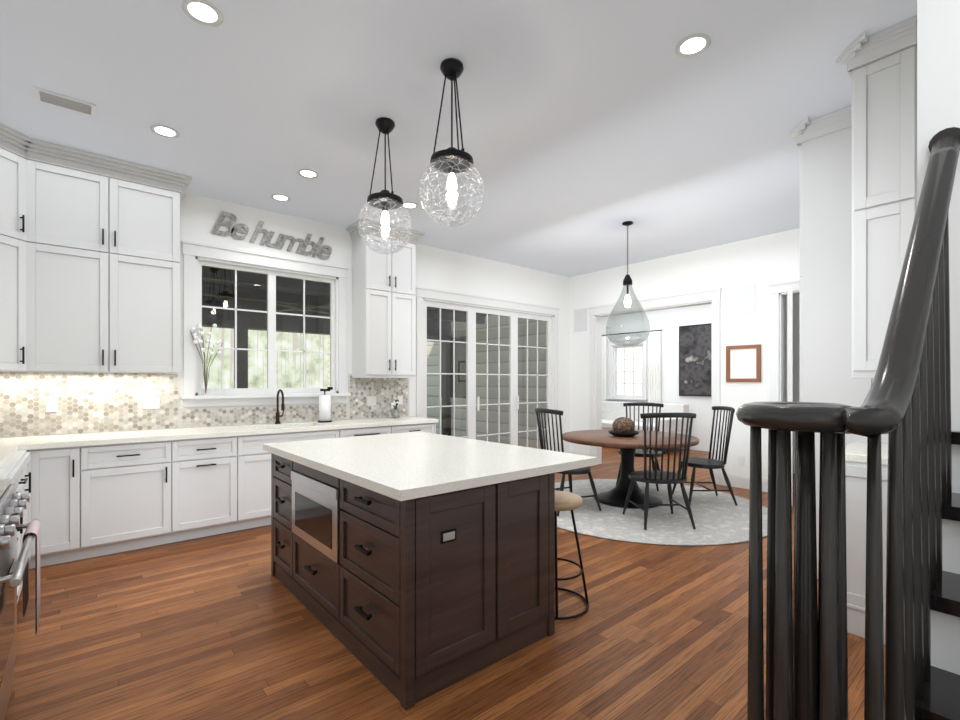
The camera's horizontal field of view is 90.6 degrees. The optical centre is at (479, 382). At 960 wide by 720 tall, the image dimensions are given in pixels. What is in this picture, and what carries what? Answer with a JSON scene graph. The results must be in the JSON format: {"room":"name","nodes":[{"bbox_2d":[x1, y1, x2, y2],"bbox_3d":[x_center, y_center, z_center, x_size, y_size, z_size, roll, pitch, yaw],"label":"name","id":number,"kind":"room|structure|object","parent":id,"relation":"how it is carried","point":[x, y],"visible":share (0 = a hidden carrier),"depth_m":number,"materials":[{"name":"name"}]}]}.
{"room":"kitchen","nodes":[
{"label":"kitchen","id":0,"kind":"room"},
{"bbox_2d":[4,192,569,451],"bbox_3d":[-1.336,-0.230,5.902,7.740,3.180,0.150,0,0,-40],"label":"wall","id":1,"kind":"structure","parent":0,"point":[444,270],"depth_m":6.20,"materials":[{"name":"white paint"}]},
{"bbox_2d":[36,155,119,372],"bbox_3d":[-3.332,-0.892,3.862,0.600,1.625,0.392,0,0,-40],"label":"upper cabinet","id":2,"kind":"object","parent":1,"relation":"attached to","point":[89,262],"depth_m":3.77,"materials":[{"name":"white wood"}]},
{"bbox_2d":[120,175,183,373],"bbox_3d":[-2.990,-0.892,4.173,0.559,1.625,0.356,0,0,-40],"label":"upper cabinet","id":3,"kind":"object","parent":1,"relation":"attached to","point":[149,212],"depth_m":4.08,"materials":[{"name":"white wood"}]},
{"bbox_2d":[0,372,408,437],"bbox_3d":[-2.520,0.169,4.801,4.190,0.538,0.006,0,0,-40],"label":"tile backsplash","id":4,"kind":"structure","parent":1,"relation":"attached to","point":[98,402],"depth_m":4.26,"materials":[{"name":"white tile"}]},
{"bbox_2d":[46,398,57,411],"bbox_3d":[-3.543,0.190,3.928,0.075,0.115,0.009,0,0,-40],"label":"electrical outlet","id":5,"kind":"object","parent":4,"relation":"attached to","point":[51,404],"visible":1,"depth_m":3.93,"materials":[{"name":"white plastic"}]},
{"bbox_2d":[143,396,159,408],"bbox_3d":[-3.023,0.190,4.366,0.128,0.115,0.009,0,0,-40],"label":"electrical outlet","id":6,"kind":"object","parent":4,"relation":"attached to","point":[151,402],"visible":1,"depth_m":4.37,"materials":[{"name":"white plastic"}]},
{"bbox_2d":[367,396,375,405],"bbox_3d":[-1.325,0.230,5.796,0.128,0.115,0.009,0,0,-40],"label":"electrical outlet","id":7,"kind":"object","parent":4,"relation":"attached to","point":[371,400],"visible":1,"depth_m":5.79,"materials":[{"name":"white plastic"}]},
{"bbox_2d":[397,396,402,404],"bbox_3d":[-1.019,0.230,6.053,0.075,0.115,0.009,0,0,-40],"label":"electrical outlet","id":8,"kind":"object","parent":4,"relation":"attached to","point":[401,400],"visible":0.83,"depth_m":6.05,"materials":[{"name":"white plastic"}]},
{"bbox_2d":[180,240,350,406],"bbox_3d":[-2.229,-0.552,5.092,1.690,1.585,0.235,0,0,-40],"label":"kitchen window","id":9,"kind":"structure","parent":1,"relation":"in","point":[197,256],"depth_m":5.03,"materials":[{"name":"white wood"}]},
{"bbox_2d":[190,323,222,392],"bbox_3d":[-2.665,-0.223,4.624,0.286,0.704,0.077,0,0,-40],"label":"vase","id":10,"kind":"object","parent":9,"relation":"on","point":[196,340],"visible":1,"depth_m":4.61,"materials":[{"name":"clear glass"}]},
{"bbox_2d":[211,211,331,259],"bbox_3d":[-2.177,-1.553,5.077,1.224,0.247,0.016,5,-3,-40],"label":"sign","id":11,"kind":"object","parent":1,"relation":"attached to","point":[317,249],"visible":0.94,"depth_m":5.02,"materials":[{"name":"grey metal"}]},
{"bbox_2d":[346,218,424,377],"bbox_3d":[-1.125,-0.934,5.691,0.830,1.768,0.436,0,0,-40],"label":"upper cabinet","id":12,"kind":"object","parent":1,"relation":"attached to","point":[383,316],"visible":0.81,"depth_m":5.55,"materials":[{"name":"white wood"}]},
{"bbox_2d":[415,286,559,450],"bbox_3d":[0.209,0.058,7.157,2.850,2.605,0.220,0,0,-40],"label":"slider","id":13,"kind":"object","parent":1,"relation":"attached to","point":[473,305],"visible":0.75,"depth_m":7.06,"materials":[{"name":"white"}]},
{"bbox_2d":[5,447,884,719],"bbox_3d":[1.819,1.420,5.649,13.940,0.120,11.700,0,0,-40],"label":"floor","id":14,"kind":"structure","parent":0,"point":[226,626],"depth_m":2.44,"materials":[{"name":"brown wood"}]},
{"bbox_2d":[0,468,19,602],"bbox_3d":[-2.577,0.920,2.124,0.666,0.880,0.649,0,0,-40],"label":"base cabinet","id":15,"kind":"object","parent":14,"relation":"on","point":[13,474],"depth_m":2.66,"materials":[{"name":"white wood"}]},
{"bbox_2d":[0,456,27,592],"bbox_3d":[-2.950,0.920,2.568,0.666,0.880,0.629,0,0,-40],"label":"base cabinet","id":16,"kind":"object","parent":14,"relation":"on","point":[21,462],"depth_m":2.93,"materials":[{"name":"white wood"}]},
{"bbox_2d":[0,479,38,719],"bbox_3d":[-2.013,0.855,1.554,0.795,1.010,0.930,0,0,-40],"label":"range","id":17,"kind":"object","parent":14,"relation":"on","point":[13,504],"visible":0.98,"depth_m":1.81,"materials":[{"name":"silver metal"}]},
{"bbox_2d":[23,520,39,634],"bbox_3d":[-1.877,0.812,1.988,0.042,0.416,0.220,0,0,-40],"label":"towel","id":18,"kind":"object","parent":17,"relation":"hanging from","point":[33,527],"visible":0.98,"depth_m":1.97,"materials":[{"name":"grey fabric"}]},
{"bbox_2d":[12,448,39,568],"bbox_3d":[-3.260,0.920,2.969,0.710,0.880,0.619,0,0,-40],"label":"base cabinet","id":19,"kind":"object","parent":14,"relation":"on","point":[33,454],"depth_m":3.40,"materials":[{"name":"white wood"}]},
{"bbox_2d":[0,444,19,463],"bbox_3d":[-2.931,0.460,2.494,0.601,0.040,1.679,0,0,-40],"label":"countertop","id":20,"kind":"structure","parent":19,"relation":"on","point":[6,450],"depth_m":3.06,"materials":[{"name":"white stone"}]},
{"bbox_2d":[40,444,91,566],"bbox_3d":[-3.273,0.920,3.707,0.349,0.880,0.705,0,0,-40],"label":"base cabinet","id":21,"kind":"object","parent":14,"relation":"on","point":[65,469],"depth_m":3.52,"materials":[{"name":"white wood"}]},
{"bbox_2d":[92,440,183,556],"bbox_3d":[-2.985,0.920,3.995,0.698,0.880,0.636,0,0,-40],"label":"base cabinet","id":22,"kind":"object","parent":14,"relation":"on","point":[97,494],"depth_m":3.80,"materials":[{"name":"white wood"}]},
{"bbox_2d":[0,416,438,447],"bbox_3d":[-2.310,0.460,4.547,4.196,0.040,0.661,0,0,-40],"label":"countertop","id":23,"kind":"structure","parent":22,"relation":"on","point":[144,436],"depth_m":4.20,"materials":[{"name":"white stone"}]},
{"bbox_2d":[275,389,284,423],"bbox_3d":[-2.059,0.257,4.935,0.094,0.365,0.214,0,0,-40],"label":"faucet","id":24,"kind":"object","parent":23,"relation":"on","point":[278,415],"visible":1,"depth_m":4.96,"materials":[{"name":"brown metal"}]},
{"bbox_2d":[317,387,332,422],"bbox_3d":[-1.705,0.247,5.232,0.168,0.384,0.156,0,0,-40],"label":"paper towel","id":25,"kind":"object","parent":23,"relation":"on","point":[324,408],"visible":1,"depth_m":5.18,"materials":[{"name":"white paper"}]},
{"bbox_2d":[391,398,400,417],"bbox_3d":[-1.035,0.317,5.796,0.146,0.244,0.131,0,0,-40],"label":"flower pot","id":26,"kind":"object","parent":23,"relation":"on","point":[395,413],"visible":1,"depth_m":5.76,"materials":[{"name":"white ceramic"}]},
{"bbox_2d":[184,436,247,539],"bbox_3d":[-2.572,0.920,4.342,0.618,0.880,0.636,0,0,-40],"label":"base cabinet","id":27,"kind":"object","parent":14,"relation":"on","point":[216,469],"depth_m":4.16,"materials":[{"name":"white wood"}]},
{"bbox_2d":[248,424,347,528],"bbox_3d":[-2.013,0.920,4.813,1.078,0.880,0.636,0,0,-40],"label":"base cabinet","id":28,"kind":"object","parent":14,"relation":"on","point":[259,460],"depth_m":4.41,"materials":[{"name":"white wood"}]},
{"bbox_2d":[348,424,391,436],"bbox_3d":[-1.439,0.920,5.296,0.659,0.880,0.636,0,0,-40],"label":"base cabinet","id":29,"kind":"object","parent":14,"relation":"on","point":[352,432],"depth_m":5.08,"materials":[{"name":"white wood"}]},
{"bbox_2d":[267,451,554,709],"bbox_3d":[-0.546,0.919,2.945,0.960,0.880,1.810,0,0,-40],"label":"kitchen island","id":30,"kind":"object","parent":14,"relation":"on","point":[409,570],"depth_m":2.27,"materials":[{"name":"brown wood"}]},
{"bbox_2d":[263,431,596,502],"bbox_3d":[-0.427,0.457,3.050,1.305,0.044,1.884,0,0,-40],"label":"island countertop","id":31,"kind":"structure","parent":30,"relation":"on","point":[401,467],"depth_m":2.63,"materials":[{"name":"white stone"}]},
{"bbox_2d":[392,424,435,433],"bbox_3d":[-0.980,0.920,5.682,0.659,0.880,0.636,0,0,-40],"label":"base cabinet","id":32,"kind":"object","parent":14,"relation":"on","point":[396,428],"depth_m":5.45,"materials":[{"name":"white wood"}]},
{"bbox_2d":[555,491,588,619],"bbox_3d":[0.455,1.028,2.906,0.416,0.656,0.416,0,0,-40],"label":"stool","id":33,"kind":"object","parent":14,"relation":"on","point":[566,501],"visible":0.48,"depth_m":2.80,"materials":[{"name":"beige wood"}]},
{"bbox_2d":[602,401,688,453],"bbox_3d":[3.096,0.900,9.993,0.950,0.920,2.200,0,0,-40],"label":"sofa","id":34,"kind":"object","parent":14,"relation":"on","point":[612,411],"visible":0.4,"depth_m":9.83,"materials":[{"name":"white fabric"}]},
{"bbox_2d":[555,479,767,545],"bbox_3d":[1.758,1.353,5.271,2.680,0.011,2.680,0,0,-40],"label":"rug","id":35,"kind":"object","parent":14,"relation":"on","point":[721,518],"visible":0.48,"depth_m":4.66,"materials":[{"name":"grey fabric"}]},
{"bbox_2d":[535,408,601,515],"bbox_3d":[0.910,0.809,5.056,0.546,1.065,0.547,0,0,-25],"label":"chair","id":36,"kind":"object","parent":35,"relation":"on","point":[580,471],"visible":0.58,"depth_m":4.90,"materials":[{"name":"black paint"}]},
{"bbox_2d":[562,429,698,508],"bbox_3d":[1.685,0.981,5.420,1.490,0.732,1.490,0,0,-40],"label":"dining table","id":37,"kind":"object","parent":35,"relation":"on","point":[616,496],"visible":0.83,"depth_m":5.27,"materials":[{"name":"brown wood"}]},
{"bbox_2d":[608,417,638,436],"bbox_3d":[1.634,0.506,5.403,0.350,0.216,0.350,0,0,-40],"label":"centerpiece","id":38,"kind":"object","parent":37,"relation":"on","point":[623,426],"visible":1,"depth_m":5.31,"materials":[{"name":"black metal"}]},
{"bbox_2d":[616,402,663,490],"bbox_3d":[2.086,0.809,6.176,0.547,1.065,0.546,0,0,28],"label":"chair","id":39,"kind":"object","parent":35,"relation":"on","point":[639,453],"visible":0.52,"depth_m":6.26,"materials":[{"name":"black paint"}]},
{"bbox_2d":[622,413,695,529],"bbox_3d":[1.717,0.809,4.564,0.547,1.065,0.546,0,0,-2],"label":"chair","id":40,"kind":"object","parent":35,"relation":"on","point":[655,476],"visible":1,"depth_m":4.36,"materials":[{"name":"black paint"}]},
{"bbox_2d":[672,406,736,505],"bbox_3d":[2.541,0.809,5.391,0.546,1.065,0.547,0,0,2],"label":"chair","id":41,"kind":"object","parent":35,"relation":"on","point":[709,463],"visible":0.88,"depth_m":5.36,"materials":[{"name":"black paint"}]},
{"bbox_2d":[789,105,887,578],"bbox_3d":[2.854,-0.229,3.451,1.188,3.178,0.794,0,0,-40],"label":"wall","id":42,"kind":"structure","parent":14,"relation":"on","point":[824,143],"depth_m":3.24,"materials":[{"name":"white paint"}]},
{"bbox_2d":[736,127,959,719],"bbox_3d":[1.649,0.263,1.259,2.245,2.195,1.489,0,0,-40],"label":"stair railing","id":43,"kind":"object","parent":14,"relation":"on","point":[906,406],"depth_m":1.06,"materials":[{"name":"black wood"}]},
{"bbox_2d":[836,16,916,644],"bbox_3d":[2.289,-0.229,2.708,0.778,3.178,0.386,0,0,-40],"label":"tall cabinet","id":44,"kind":"object","parent":14,"relation":"on","point":[882,69],"visible":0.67,"depth_m":2.49,"materials":[{"name":"white wood"}]},
{"bbox_2d":[0,0,916,276],"bbox_3d":[1.128,-1.880,2.976,7.740,0.120,7.800,0,0,-40],"label":"ceiling","id":45,"kind":"structure","parent":0,"point":[590,128],"depth_m":3.11,"materials":[{"name":"white paint"}]},
{"bbox_2d":[34,86,95,116],"bbox_3d":[-2.685,-1.812,3.080,0.300,0.015,0.170,0,0,-40],"label":"ceiling vent","id":46,"kind":"object","parent":45,"relation":"in","point":[63,101],"visible":1,"depth_m":3.06,"materials":[{"name":"white metal"}]},
{"bbox_2d":[150,125,178,137],"bbox_3d":[-2.281,-1.815,3.439,0.176,0.007,0.176,0,0,-40],"label":"recessed light","id":47,"kind":"object","parent":45,"relation":"in","point":[165,131],"visible":0.98,"depth_m":3.44,"materials":[{"name":"white"}]},
{"bbox_2d":[182,0,222,25],"bbox_3d":[-1.361,-1.815,2.331,0.176,0.007,0.176,0,0,-40],"label":"recessed light","id":48,"kind":"object","parent":45,"relation":"in","point":[204,12],"visible":1,"depth_m":2.33,"materials":[{"name":"white"}]},
{"bbox_2d":[271,194,289,200],"bbox_3d":[-1.962,-1.815,4.675,0.176,0.007,0.176,0,0,-40],"label":"recessed light","id":49,"kind":"object","parent":45,"relation":"in","point":[279,197],"visible":0.96,"depth_m":4.67,"materials":[{"name":"white"}]},
{"bbox_2d":[297,169,318,178],"bbox_3d":[-1.498,-1.815,4.138,0.176,0.007,0.176,0,0,-40],"label":"recessed light","id":50,"kind":"object","parent":45,"relation":"in","point":[308,173],"visible":1,"depth_m":4.13,"materials":[{"name":"white"}]},
{"bbox_2d":[357,117,412,253],"bbox_3d":[-0.664,-1.359,3.324,0.380,0.918,0.380,0,0,-40],"label":"globe pendant light","id":51,"kind":"object","parent":45,"relation":"hanging from","point":[385,200],"visible":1,"depth_m":3.29,"materials":[{"name":"clear glass"}]},
{"bbox_2d":[402,202,417,208],"bbox_3d":[-0.724,-1.815,4.881,0.176,0.007,0.176,0,0,-40],"label":"recessed light","id":52,"kind":"object","parent":45,"relation":"in","point":[409,205],"visible":0.85,"depth_m":4.88,"materials":[{"name":"white"}]},
{"bbox_2d":[419,58,484,226],"bbox_3d":[-0.162,-1.359,2.727,0.380,0.918,0.380,0,0,-40],"label":"globe pendant light","id":53,"kind":"object","parent":45,"relation":"hanging from","point":[451,161],"visible":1,"depth_m":2.70,"materials":[{"name":"clear glass"}]},
{"bbox_2d":[606,221,649,345],"bbox_3d":[1.685,-1.114,5.420,0.486,1.408,0.486,0,0,-40],"label":"pendant light","id":54,"kind":"object","parent":45,"relation":"hanging from","point":[627,283],"visible":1,"depth_m":5.42,"materials":[{"name":"clear glass"}]},
{"bbox_2d":[675,34,710,57],"bbox_3d":[1.149,-1.815,2.563,0.176,0.007,0.176,0,0,-40],"label":"recessed light","id":55,"kind":"object","parent":45,"relation":"in","point":[692,45],"visible":1,"depth_m":2.56,"materials":[{"name":"white"}]},
{"bbox_2d":[489,294,799,472],"bbox_3d":[3.490,-0.280,8.430,2.900,3.280,6.800,0,0,-40],"label":"wall","id":56,"kind":"structure","parent":0,"point":[668,322],"depth_m":9.70,"materials":[{"name":"white paint"}]},
{"bbox_2d":[602,336,606,400],"bbox_3d":[2.830,0.140,11.136,0.055,2.400,0.290,0,0,-40],"label":"curtain","id":57,"kind":"object","parent":56,"relation":"hanging from","point":[604,339],"depth_m":11.04,"materials":[{"name":"white fabric"}]},
{"bbox_2d":[606,338,647,402],"bbox_3d":[3.336,-0.240,10.679,0.235,1.420,1.010,0,0,-40],"label":"window","id":58,"kind":"structure","parent":56,"relation":"in","point":[613,383],"depth_m":10.72,"materials":[{"name":"white"}]},
{"bbox_2d":[602,330,661,335],"bbox_3d":[3.255,-1.090,10.618,0.024,0.024,1.750,0,0,-40],"label":"curtain rod","id":59,"kind":"object","parent":56,"relation":"hanging from","point":[651,330],"depth_m":10.42,"materials":[{"name":"white"}]},
{"bbox_2d":[648,332,660,402],"bbox_3d":[3.700,0.140,10.103,0.055,2.400,0.290,0,0,-40],"label":"curtain","id":60,"kind":"object","parent":56,"relation":"hanging from","point":[654,367],"depth_m":10.08,"materials":[{"name":"white fabric"}]},
{"bbox_2d":[679,323,710,396],"bbox_3d":[4.310,-0.430,9.434,0.046,1.420,0.720,0,0,-40],"label":"framed picture","id":61,"kind":"object","parent":56,"relation":"attached to","point":[694,360],"visible":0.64,"depth_m":9.43,"materials":[{"name":"black paper"}]},
{"bbox_2d":[570,228,801,478],"bbox_3d":[3.184,-0.230,6.427,0.150,3.180,5.170,0,0,-40],"label":"wall","id":62,"kind":"structure","parent":0,"point":[762,262],"depth_m":6.26,"materials":[{"name":"white paint"}]},
{"bbox_2d":[574,308,586,331],"bbox_3d":[1.707,-1.049,8.057,0.006,0.379,0.253,0,0,-40],"label":"speaker","id":63,"kind":"object","parent":62,"relation":"attached to","point":[580,315],"depth_m":8.05},
{"bbox_2d":[565,451,767,491],"bbox_3d":[1.665,1.280,5.597,3.238,0.160,4.178,0,0,-40],"label":"baseboard","id":64,"kind":"structure","parent":62,"relation":"attached to","point":[740,481],"depth_m":6.11,"materials":[{"name":"white wood"}]},
{"bbox_2d":[588,280,799,484],"bbox_3d":[3.069,0.059,6.532,0.194,2.602,3.730,0,0,-40],"label":"door frame","id":65,"kind":"structure","parent":62,"relation":"attached to","point":[777,293],"depth_m":6.36,"materials":[{"name":"white wood"}]},
{"bbox_2d":[738,456,744,465],"bbox_3d":[3.357,1.010,6.095,0.009,0.115,0.075,0,0,-40],"label":"electrical outlet","id":66,"kind":"object","parent":62,"relation":"attached to","point":[741,460],"visible":1,"depth_m":6.09,"materials":[{"name":"white plastic"}]},
{"bbox_2d":[726,344,760,381],"bbox_3d":[3.364,-0.235,6.068,0.030,0.470,0.410,0,0,-40],"label":"picture frame","id":67,"kind":"object","parent":62,"relation":"attached to","point":[743,363],"visible":0.92,"depth_m":6.06,"materials":[{"name":"brown wood"}]},
{"bbox_2d":[767,390,769,399],"bbox_3d":[3.569,0.160,5.843,0.009,0.115,0.075,0,0,-40],"label":"light switch","id":68,"kind":"object","parent":62,"relation":"attached to","point":[768,394],"visible":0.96,"depth_m":5.85,"materials":[{"name":"white plastic"}]},
{"bbox_2d":[787,287,792,505],"bbox_3d":[3.591,0.155,5.509,0.754,2.390,0.279,0,0,-40],"label":"door leaf","id":69,"kind":"structure","parent":62,"relation":"in","point":[790,345],"depth_m":5.18,"materials":[{"name":"white wood"}]},
{"bbox_2d":[917,0,959,430],"bbox_3d":[1.927,-0.230,1.904,1.000,3.180,0.130,0,0,-40],"label":"wall","id":70,"kind":"structure","parent":0,"point":[938,65],"depth_m":1.58,"materials":[{"name":"white paint"}]},
{"bbox_3d":[-1.775,-0.230,0.532,0.150,3.180,7.500,0,0,-40],"label":"wall","id":71,"kind":"structure","parent":0,"visible":0},
{"bbox_2d":[0,131,35,371],"bbox_3d":[-3.652,-0.892,3.407,0.675,1.625,0.675,0,0,-40],"label":"upper cabinet","id":72,"kind":"object","parent":71,"relation":"attached to","point":[17,153],"depth_m":3.53,"materials":[{"name":"white wood"}]},
{"label":"outside","id":73,"kind":"structure","parent":0,"visible":0},
{"bbox_2d":[202,327,327,388],"bbox_3d":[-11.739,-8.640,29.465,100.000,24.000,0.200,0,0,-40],"label":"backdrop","id":74,"kind":"structure","parent":73,"point":[282,358],"depth_m":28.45,"materials":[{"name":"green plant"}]},
{"bbox_3d":[-8.901,1.495,22.214,75.000,0.230,34.550,0,0,-40],"label":"ground","id":75,"kind":"structure","parent":73,"visible":0},
{"bbox_2d":[202,266,505,435],"bbox_3d":[-3.609,-0.080,6.537,10.900,2.920,3.750,0,0,-40],"label":"porch roof","id":76,"kind":"structure","parent":75,"relation":"on","point":[211,285],"depth_m":8.18,"materials":[{"name":"grey"}]},
{"bbox_2d":[328,335,641,394],"bbox_3d":[0.948,-1.790,22.317,13.800,6.700,7.080,0,0,-40],"label":"neighbor house","id":77,"kind":"structure","parent":75,"relation":"on","point":[628,375],"depth_m":23.07,"materials":[{"name":"white"}]},
{"bbox_2d":[427,315,545,448],"bbox_3d":[-0.631,-1.590,11.202,0.235,6.100,7.050,0,0,-40],"label":"siding","id":78,"kind":"object","parent":75,"relation":"on","point":[460,397],"depth_m":10.08,"materials":[{"name":"white"}]}
]}

